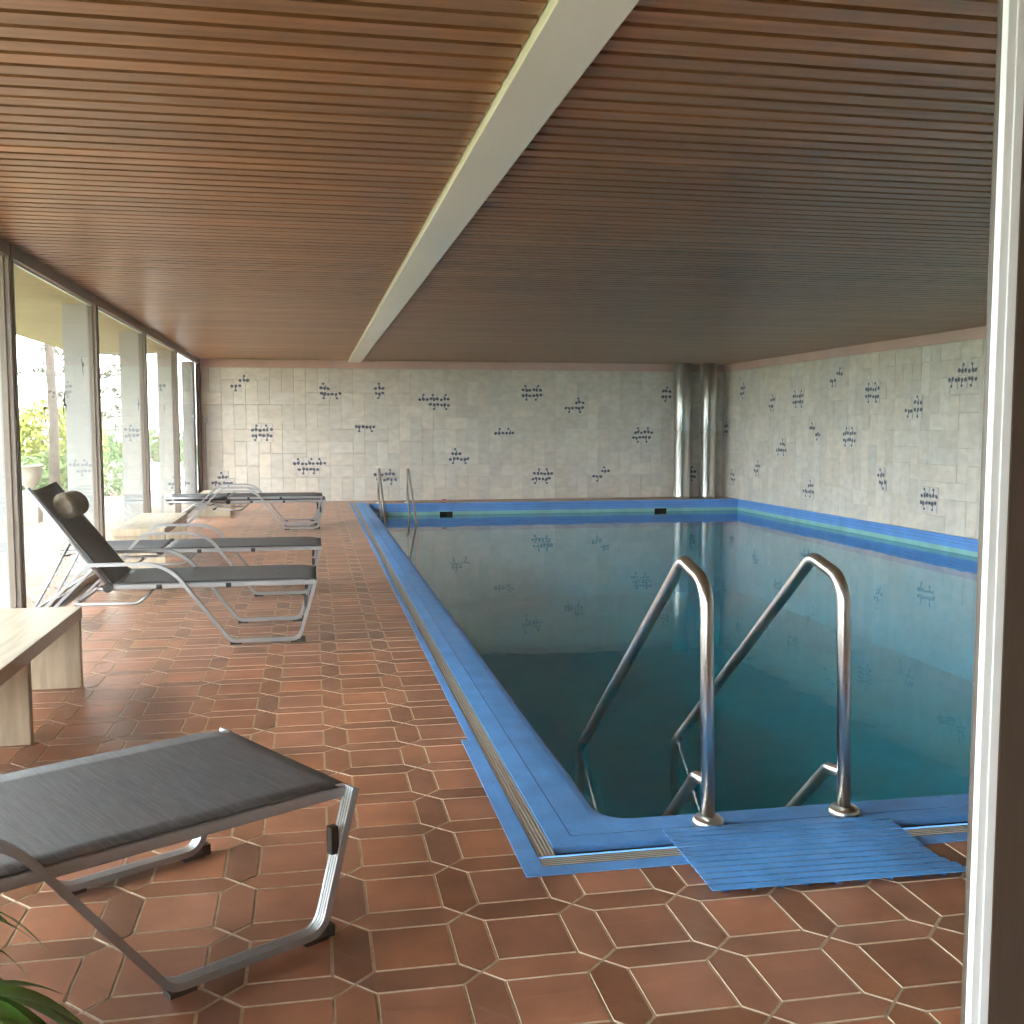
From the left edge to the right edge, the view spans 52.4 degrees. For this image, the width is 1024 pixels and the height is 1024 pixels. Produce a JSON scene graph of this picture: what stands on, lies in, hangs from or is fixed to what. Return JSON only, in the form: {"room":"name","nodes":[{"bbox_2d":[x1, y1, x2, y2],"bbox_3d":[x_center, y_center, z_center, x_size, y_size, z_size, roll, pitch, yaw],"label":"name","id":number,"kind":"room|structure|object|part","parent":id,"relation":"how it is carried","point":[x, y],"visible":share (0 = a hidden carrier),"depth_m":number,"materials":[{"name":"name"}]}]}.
{"room":"indoor swimming pool","nodes":[
{"label":"indoor swimming pool","id":0,"kind":"room"},
{"bbox_2d":[199,359,202,486],"bbox_3d":[-5.582,-1.439,18.576,0.070,2.575,0.100,-1,5,-11],"label":"wall","id":1,"kind":"structure","parent":0,"point":[199,359],"depth_m":18.57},
{"bbox_2d":[177,345,202,513],"bbox_3d":[-5.270,-1.306,16.959,0.070,2.575,3.180,-1,5,-11],"label":"window","id":2,"kind":"structure","parent":1,"relation":"in","point":[188,366],"depth_m":17.06,"materials":[{"name":"white"}]},
{"bbox_2d":[199,358,723,500],"bbox_3d":[-0.654,-1.404,19.674,10.160,2.925,0.217,-1,5,-11],"label":"wall","id":3,"kind":"structure","parent":0,"point":[438,412],"depth_m":19.47,"materials":[{"name":"beige tile"}]},
{"bbox_2d":[203,414,206,489],"bbox_3d":[-5.487,-0.961,18.649,0.070,1.570,0.058,-1,5,-11],"label":"pole","id":4,"kind":"object","parent":3,"relation":"attached to","point":[204,415],"visible":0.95,"depth_m":18.62,"materials":[{"name":"grey plastic"}]},
{"bbox_2d":[200,359,722,371],"bbox_3d":[-0.720,-2.733,19.447,9.888,0.140,0.022,-1,5,-11],"label":"trim","id":5,"kind":"structure","parent":3,"relation":"attached to","point":[203,362],"depth_m":19.32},
{"bbox_2d":[0,496,966,1023],"bbox_3d":[1.432,0.702,8.610,9.890,0.060,22.600,-1,5,-11],"label":"floor","id":6,"kind":"structure","parent":0,"point":[437,918],"depth_m":3.05,"materials":[{"name":"tile"}]},
{"bbox_2d":[0,238,23,607],"bbox_3d":[-3.057,-0.363,5.483,0.070,2.575,2.970,-1,5,-11],"label":"window","id":7,"kind":"structure","parent":6,"relation":"on","point":[6,319],"depth_m":6.88,"materials":[{"name":"white"}]},
{"bbox_2d":[0,606,82,746],"bbox_3d":[-2.396,0.804,4.411,0.650,0.425,2.170,-1,5,-11],"label":"wooden bench","id":8,"kind":"object","parent":6,"relation":"on","point":[41,648],"visible":1,"depth_m":4.91,"materials":[{"name":"wood"}]},
{"bbox_3d":[-2.400,0.833,4.454,0.636,0.360,0.050,-1,5,-11],"label":"leg","id":9,"kind":"part","parent":8,"relation":"part of","materials":[{"name":"wood"}]},
{"bbox_3d":[-2.591,0.752,5.442,0.636,0.360,0.050,-1,5,-11],"label":"leg","id":10,"kind":"part","parent":8,"relation":"part of","materials":[{"name":"wood"}]},
{"bbox_2d":[0,911,82,1023],"bbox_3d":[-1.204,0.954,1.829,0.924,0.548,0.644,-1,5,-11],"label":"potted palm","id":11,"kind":"object","parent":6,"relation":"on","point":[14,998],"visible":1,"depth_m":1.83,"materials":[{"name":"green plant"}]},
{"bbox_2d":[10,244,103,607],"bbox_3d":[-3.603,-0.596,8.312,0.070,2.575,2.810,-1,5,-11],"label":"window","id":12,"kind":"structure","parent":6,"relation":"on","point":[18,258],"depth_m":8.86,"materials":[{"name":"white"}]},
{"bbox_2d":[63,392,66,413],"bbox_3d":[-3.641,-0.890,8.467,0.001,0.217,0.146,-1,5,-11],"label":"sticker","id":13,"kind":"object","parent":12,"relation":"attached to","point":[65,405],"visible":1,"depth_m":8.46,"materials":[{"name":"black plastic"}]},
{"bbox_2d":[96,296,149,539],"bbox_3d":[-4.140,-0.825,11.096,0.070,2.575,2.880,-1,5,-11],"label":"window","id":14,"kind":"structure","parent":6,"relation":"on","point":[131,333],"depth_m":11.62,"materials":[{"name":"white"}]},
{"bbox_3d":[-4.150,-0.813,11.108,0.006,2.419,2.740,-1,5,-11],"label":"pane","id":15,"kind":"part","parent":14,"relation":"part of","materials":[{"name":"clear glass"}]},
{"bbox_2d":[111,513,187,568],"bbox_3d":[-3.652,0.296,10.585,0.480,0.425,1.850,-1,5,-11],"label":"stone bench","id":16,"kind":"object","parent":6,"relation":"on","point":[135,527],"visible":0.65,"depth_m":9.91,"materials":[{"name":"stone"}]},
{"bbox_3d":[-3.487,0.398,9.746,0.466,0.360,0.050,-1,5,-11],"label":"leg","id":17,"kind":"part","parent":16,"relation":"part of","materials":[{"name":"stone"}]},
{"bbox_3d":[-3.810,0.260,11.420,0.466,0.360,0.050,-1,5,-11],"label":"leg","id":18,"kind":"part","parent":16,"relation":"part of","materials":[{"name":"stone"}]},
{"bbox_2d":[145,326,180,512],"bbox_3d":[-4.691,-1.060,13.954,0.070,2.575,2.960,-1,5,-11],"label":"window","id":19,"kind":"structure","parent":6,"relation":"on","point":[161,353],"depth_m":14.00,"materials":[{"name":"white"}]},
{"bbox_2d":[25,482,316,644],"bbox_3d":[-2.247,0.313,6.831,1.897,1.007,0.772,-1,5,-11],"label":"sun lounger","id":20,"kind":"object","parent":6,"relation":"on","point":[67,509],"visible":0.99,"depth_m":6.65,"materials":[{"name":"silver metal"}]},
{"bbox_3d":[-2.723,0.162,6.395,0.481,0.631,0.028,-1,5,-11],"label":"rail","id":21,"kind":"part","parent":20,"relation":"part of","materials":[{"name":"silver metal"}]},
{"bbox_2d":[53,490,88,517],"bbox_3d":[-2.833,-0.051,6.689,0.147,0.160,0.420,-1,5,-11],"label":"headrest pillow","id":22,"kind":"object","parent":20,"relation":"on","point":[69,504],"depth_m":6.51,"materials":[{"name":"beige fabric"}]},
{"bbox_3d":[-2.500,0.468,6.444,0.060,0.060,0.050,-1,5,-11],"label":"hinge knob","id":23,"kind":"part","parent":20,"relation":"part of","materials":[{"name":"black plastic"}]},
{"bbox_3d":[-2.175,0.575,6.494,1.889,0.530,0.042,-1,5,-11],"label":"frame","id":24,"kind":"part","parent":20,"relation":"part of","materials":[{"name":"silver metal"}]},
{"bbox_3d":[-2.312,0.516,7.208,1.889,0.530,0.042,-1,5,-11],"label":"frame","id":25,"kind":"part","parent":20,"relation":"part of","materials":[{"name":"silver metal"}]},
{"bbox_3d":[-1.881,0.457,6.568,1.262,0.032,0.030,-1,5,-11],"label":"seat rail","id":26,"kind":"part","parent":20,"relation":"part of","materials":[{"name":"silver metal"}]},
{"bbox_2d":[0,727,358,999],"bbox_3d":[-1.430,0.910,2.444,2.038,0.535,0.772,-4,6,-42],"label":"sun lounger","id":27,"kind":"object","parent":6,"relation":"on","point":[59,819],"visible":1,"depth_m":2.75,"materials":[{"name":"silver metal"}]},
{"bbox_3d":[-1.621,0.881,2.763,1.889,0.530,0.042,-4,6,-42],"label":"frame","id":28,"kind":"part","parent":27,"relation":"part of","materials":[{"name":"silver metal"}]},
{"bbox_3d":[-0.922,0.797,2.440,1.262,0.032,0.030,-4,6,-42],"label":"seat rail","id":29,"kind":"part","parent":27,"relation":"part of","materials":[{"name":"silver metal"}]},
{"bbox_2d":[59,523,321,601],"bbox_3d":[-2.625,0.396,8.701,2.038,0.535,0.772,-1,5,-11],"label":"sun lounger","id":30,"kind":"object","parent":6,"relation":"on","point":[221,545],"visible":0.77,"depth_m":8.52,"materials":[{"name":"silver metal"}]},
{"bbox_3d":[-3.183,0.315,8.255,0.765,0.034,0.028,-1,5,-11],"label":"rail","id":31,"kind":"part","parent":30,"relation":"part of","materials":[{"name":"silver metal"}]},
{"bbox_3d":[-2.621,0.363,9.072,1.889,0.530,0.042,-1,5,-11],"label":"frame","id":32,"kind":"part","parent":30,"relation":"part of","materials":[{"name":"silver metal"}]},
{"bbox_3d":[-2.190,0.304,8.432,1.262,0.032,0.030,-1,5,-11],"label":"seat rail","id":33,"kind":"part","parent":30,"relation":"part of","materials":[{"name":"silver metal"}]},
{"bbox_2d":[197,490,235,516],"bbox_3d":[-4.673,-0.142,16.462,0.500,0.335,1.190,-1,5,-11],"label":"stone bench","id":34,"kind":"object","parent":6,"relation":"on","point":[207,512],"visible":0.33,"depth_m":15.91,"materials":[{"name":"stone"}]},
{"bbox_3d":[-4.564,-0.064,15.917,0.486,0.270,0.050,-1,5,-11],"label":"leg","id":35,"kind":"part","parent":34,"relation":"part of","materials":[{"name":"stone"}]},
{"bbox_2d":[165,484,322,525],"bbox_3d":[-3.609,-0.100,14.142,2.038,0.535,0.772,-1,5,-11],"label":"sun lounger","id":36,"kind":"object","parent":6,"relation":"on","point":[290,495],"visible":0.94,"depth_m":13.95,"materials":[{"name":"silver metal"}]},
{"bbox_3d":[-4.167,-0.181,13.695,0.765,0.034,0.028,-1,5,-11],"label":"rail","id":37,"kind":"part","parent":36,"relation":"part of","materials":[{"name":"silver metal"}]},
{"bbox_3d":[-3.174,-0.191,13.873,1.262,0.032,0.030,-1,5,-11],"label":"seat rail","id":38,"kind":"part","parent":36,"relation":"part of","materials":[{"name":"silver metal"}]},
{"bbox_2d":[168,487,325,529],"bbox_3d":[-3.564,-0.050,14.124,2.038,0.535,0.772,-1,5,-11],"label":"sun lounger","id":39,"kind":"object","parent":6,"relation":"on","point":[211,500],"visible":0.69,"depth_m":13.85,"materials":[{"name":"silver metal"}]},
{"bbox_3d":[-4.122,-0.131,13.678,0.765,0.034,0.028,-1,5,-11],"label":"rail","id":40,"kind":"part","parent":39,"relation":"part of","materials":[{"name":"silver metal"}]},
{"bbox_3d":[-3.129,-0.142,13.855,1.262,0.032,0.030,-1,5,-11],"label":"seat rail","id":41,"kind":"part","parent":39,"relation":"part of","materials":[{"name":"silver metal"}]},
{"bbox_2d":[369,496,977,817],"bbox_3d":[2.280,1.268,12.018,6.960,1.754,16.340,-1,5,-11],"label":"basin","id":42,"kind":"object","parent":6,"relation":"in","point":[555,638],"visible":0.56,"depth_m":13.20,"materials":[{"name":"blue"}]},
{"bbox_2d":[376,468,418,570],"bbox_3d":[-1.972,0.196,17.842,0.622,1.839,1.835,-1,5,-11],"label":"pool ladder","id":43,"kind":"object","parent":42,"relation":"attached to","point":[408,469],"visible":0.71,"depth_m":18.14,"materials":[{"name":"silver metal"}]},
{"bbox_3d":[-2.330,0.013,18.341,0.034,0.626,0.572,-1,5,-11],"label":"rail","id":44,"kind":"part","parent":43,"relation":"part of","materials":[{"name":"silver metal"}]},
{"bbox_3d":[-2.219,0.176,17.773,0.038,1.788,1.798,-1,5,-11],"label":"handrail","id":45,"kind":"part","parent":43,"relation":"part of","materials":[{"name":"silver metal"}]},
{"bbox_3d":[-1.829,0.005,18.437,0.034,0.626,0.572,-1,5,-11],"label":"rail","id":46,"kind":"part","parent":43,"relation":"part of","materials":[{"name":"silver metal"}]},
{"bbox_3d":[-1.718,0.168,17.869,0.038,1.788,1.798,-1,5,-11],"label":"handrail","id":47,"kind":"part","parent":43,"relation":"part of","materials":[{"name":"silver metal"}]},
{"bbox_2d":[439,511,452,514],"bbox_3d":[-1.189,0.039,18.744,0.259,0.124,0.068,-1,5,-11],"label":"skimmer opening","id":48,"kind":"object","parent":42,"relation":"attached to","point":[440,512],"visible":0.59,"depth_m":18.71,"materials":[{"name":"black plastic"}]},
{"bbox_2d":[350,503,968,877],"bbox_3d":[2.132,0.520,11.650,7.305,0.204,15.885,-1,5,-11],"label":"pool coping","id":49,"kind":"object","parent":42,"relation":"attached to","point":[567,820],"visible":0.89,"depth_m":3.85,"materials":[{"name":"blue tile"}]},
{"bbox_2d":[352,503,427,633],"bbox_3d":[-1.723,0.332,12.860,0.062,0.020,11.930,-1,5,-11],"label":"grate","id":50,"kind":"object","parent":49,"relation":"on","point":[405,598],"visible":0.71,"depth_m":9.31,"materials":[{"name":"beige metal"}]},
{"bbox_2d":[420,631,555,856],"bbox_3d":[-0.240,0.964,5.170,0.062,0.020,3.745,-1,5,-11],"label":"grate","id":51,"kind":"object","parent":49,"relation":"on","point":[523,815],"visible":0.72,"depth_m":4.27,"materials":[{"name":"beige"}]},
{"bbox_2d":[575,553,859,826],"bbox_3d":[0.765,1.158,4.502,0.622,2.107,1.840,-1,5,-11],"label":"pool ladder","id":52,"kind":"object","parent":49,"relation":"attached to","point":[709,687],"visible":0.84,"depth_m":3.69,"materials":[{"name":"silver metal"}]},
{"bbox_3d":[0.511,1.135,4.468,0.047,2.056,1.807,-1,5,-11],"label":"handrail","id":53,"kind":"part","parent":52,"relation":"part of","materials":[{"name":"silver metal"}]},
{"bbox_3d":[0.622,1.200,3.894,0.042,0.631,0.577,-1,5,-11],"label":"rail","id":54,"kind":"part","parent":52,"relation":"part of","materials":[{"name":"silver metal"}]},
{"bbox_3d":[1.012,1.127,4.564,0.047,2.056,1.807,-1,5,-11],"label":"handrail","id":55,"kind":"part","parent":52,"relation":"part of","materials":[{"name":"silver metal"}]},
{"bbox_3d":[1.123,1.192,3.990,0.042,0.631,0.577,-1,5,-11],"label":"rail","id":56,"kind":"part","parent":52,"relation":"part of","materials":[{"name":"silver metal"}]},
{"bbox_2d":[539,825,967,866],"bbox_3d":[3.631,1.063,3.966,7.209,0.020,0.068,-1,5,-11],"label":"grate","id":57,"kind":"object","parent":49,"relation":"on","point":[569,860],"visible":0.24,"depth_m":3.35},
{"bbox_2d":[654,507,666,511],"bbox_3d":[2.773,-0.023,19.503,0.259,0.124,0.068,-1,5,-11],"label":"skimmer opening","id":58,"kind":"object","parent":42,"relation":"attached to","point":[663,508],"visible":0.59,"depth_m":19.48,"materials":[{"name":"black plastic"}]},
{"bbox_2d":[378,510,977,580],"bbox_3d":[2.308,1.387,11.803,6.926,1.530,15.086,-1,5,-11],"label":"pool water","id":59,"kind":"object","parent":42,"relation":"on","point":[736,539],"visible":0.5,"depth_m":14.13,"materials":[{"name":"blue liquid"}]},
{"bbox_2d":[673,363,690,497],"bbox_3d":[3.274,-1.558,20.019,0.316,2.576,0.316,-1,5,-11],"label":"steel column","id":60,"kind":"structure","parent":6,"relation":"on","point":[682,389],"depth_m":19.90,"materials":[{"name":"silver metal"}]},
{"bbox_2d":[699,363,716,497],"bbox_3d":[3.789,-1.566,20.117,0.316,2.576,0.316,-1,5,-11],"label":"steel column","id":61,"kind":"structure","parent":6,"relation":"on","point":[708,383],"depth_m":20.00,"materials":[{"name":"silver metal"}]},
{"bbox_2d":[662,816,965,892],"bbox_3d":[0.960,1.091,3.354,0.841,0.016,0.488,-1,5,-11],"label":"bath mat","id":62,"kind":"object","parent":6,"relation":"on","point":[750,851],"visible":0.96,"depth_m":3.32,"materials":[{"name":"blue plastic"}]},
{"bbox_2d":[0,0,997,364],"bbox_3d":[1.407,-1.939,8.388,9.940,0.090,22.600,-1,5,-11],"label":"ceiling","id":63,"kind":"structure","parent":0,"point":[724,182],"depth_m":4.91,"materials":[{"name":"brown wood"}]},
{"bbox_2d":[348,0,638,362],"bbox_3d":[-0.751,-1.879,7.977,0.221,0.110,22.600,-1,5,-11],"label":"ceiling beam","id":64,"kind":"structure","parent":63,"relation":"attached to","point":[567,36],"depth_m":3.97,"materials":[{"name":"white paint"}]},
{"bbox_2d":[722,338,985,539],"bbox_3d":[6.378,-0.565,9.460,0.217,2.925,22.600,-1,5,-11],"label":"wall","id":65,"kind":"structure","parent":0,"point":[897,423],"depth_m":15.15,"materials":[{"name":"beige tile"}]},
{"bbox_2d":[723,326,985,371],"bbox_3d":[5.824,-2.094,11.679,0.022,0.140,17.800,-1,5,-11],"label":"trim","id":66,"kind":"structure","parent":65,"relation":"attached to","point":[977,332],"depth_m":15.01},
{"bbox_3d":[4.711,-0.120,2.533,5.710,2.575,0.120,-1,5,-11],"label":"wall","id":67,"kind":"structure","parent":0,"visible":0},
{"bbox_2d":[960,0,1023,1023],"bbox_3d":[-0.146,-0.043,1.608,4.180,2.577,0.110,-1,5,-11],"label":"door","id":68,"kind":"structure","parent":67,"relation":"in","point":[993,943],"depth_m":1.80,"materials":[{"name":"white painted wood"},{"name":"dark brown wood"}]},
{"label":"outside","id":69,"kind":"structure","parent":0,"visible":0},
{"bbox_3d":[-41.609,0.199,17.535,64.870,0.280,130.000,-1,5,-11],"label":"lawn","id":70,"kind":"structure","parent":69,"visible":0},
{"bbox_2d":[19,398,109,491],"bbox_3d":[-10.071,-1.403,22.534,2.562,2.402,1.817,-1,5,-11],"label":"shrub","id":71,"kind":"object","parent":70,"relation":"on","point":[27,430],"visible":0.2,"depth_m":22.25,"materials":[{"name":"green plant"}]},
{"bbox_2d":[21,450,122,495],"bbox_3d":[-9.039,-0.673,20.841,2.617,1.203,1.516,-1,5,-11],"label":"shrub","id":72,"kind":"object","parent":70,"relation":"on","point":[115,481],"visible":0.21,"depth_m":20.91,"materials":[{"name":"green plant"}]},
{"bbox_2d":[31,344,120,420],"bbox_3d":[-11.097,-3.748,27.226,2.921,6.009,1.215,-1,5,-11],"label":"pine tree","id":73,"kind":"object","parent":70,"relation":"on","point":[107,374],"visible":0.21,"depth_m":27.10,"materials":[{"name":"green plant"}]},
{"bbox_2d":[44,463,122,486],"bbox_3d":[-13.570,-0.861,25.052,10.800,0.600,0.380,-1,5,-11],"label":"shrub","id":74,"kind":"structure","parent":70,"relation":"on","point":[112,464],"depth_m":25.61,"materials":[{"name":"green plant"}]},
{"bbox_2d":[102,432,121,462],"bbox_3d":[-11.584,-1.585,29.482,1.481,1.409,2.005,4,6,40],"label":"shrub","id":75,"kind":"object","parent":70,"relation":"on","point":[115,450],"visible":0.16,"depth_m":29.24,"materials":[{"name":"green plant"}]},
{"bbox_2d":[102,418,121,442],"bbox_3d":[-13.171,-2.421,37.310,3.693,1.948,1.759,-2,5,-28],"label":"shrub","id":76,"kind":"object","parent":70,"relation":"on","point":[116,427],"visible":0.06,"depth_m":36.66,"materials":[{"name":"green plant"}]},
{"bbox_3d":[0.822,-2.142,8.054,11.810,0.200,23.800,-1,5,-11],"label":"roof","id":77,"kind":"structure","parent":0,"visible":0},
{"bbox_2d":[8,242,118,352],"bbox_3d":[-3.952,-1.726,5.737,1.550,0.250,21.000,-1,5,-11],"label":"roof overhang","id":78,"kind":"object","parent":77,"relation":"attached to","point":[38,304],"depth_m":10.58,"materials":[{"name":"beige paint"}]},
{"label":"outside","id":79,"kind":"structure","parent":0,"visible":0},
{"bbox_2d":[24,490,122,607],"bbox_3d":[-4.633,1.102,5.327,3.130,0.280,36.000,-1,5,-11],"label":"terrace","id":80,"kind":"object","parent":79,"point":[43,541],"depth_m":11.83,"materials":[{"name":"white concrete"}]},
{"bbox_2d":[0,356,10,608],"bbox_3d":[-3.531,-0.447,7.088,0.225,2.520,0.340,-1,5,-11],"label":"concrete pillar","id":81,"kind":"structure","parent":80,"relation":"on","point":[4,558],"depth_m":6.99,"materials":[{"name":"grey concrete"}]},
{"bbox_2d":[21,465,43,522],"bbox_3d":[-7.035,-0.214,15.178,0.400,0.930,0.400,-1,5,-11],"label":"urn","id":82,"kind":"object","parent":80,"relation":"on","point":[31,474],"visible":0.63,"depth_m":15.06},
{"bbox_2d":[17,339,59,485],"bbox_3d":[-9.532,-4.125,19.593,1.710,8.005,2.329,-1,5,-11],"label":"tree","id":83,"kind":"object","parent":80,"relation":"on","point":[54,463],"visible":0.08,"depth_m":19.85,"materials":[{"name":"green plant"}]},
{"bbox_2d":[62,304,94,574],"bbox_3d":[-4.066,-0.675,9.858,0.225,2.520,0.340,-1,5,-11],"label":"concrete pillar","id":84,"kind":"structure","parent":80,"relation":"on","point":[74,316],"depth_m":9.66,"materials":[{"name":"white concrete"}]}
]}

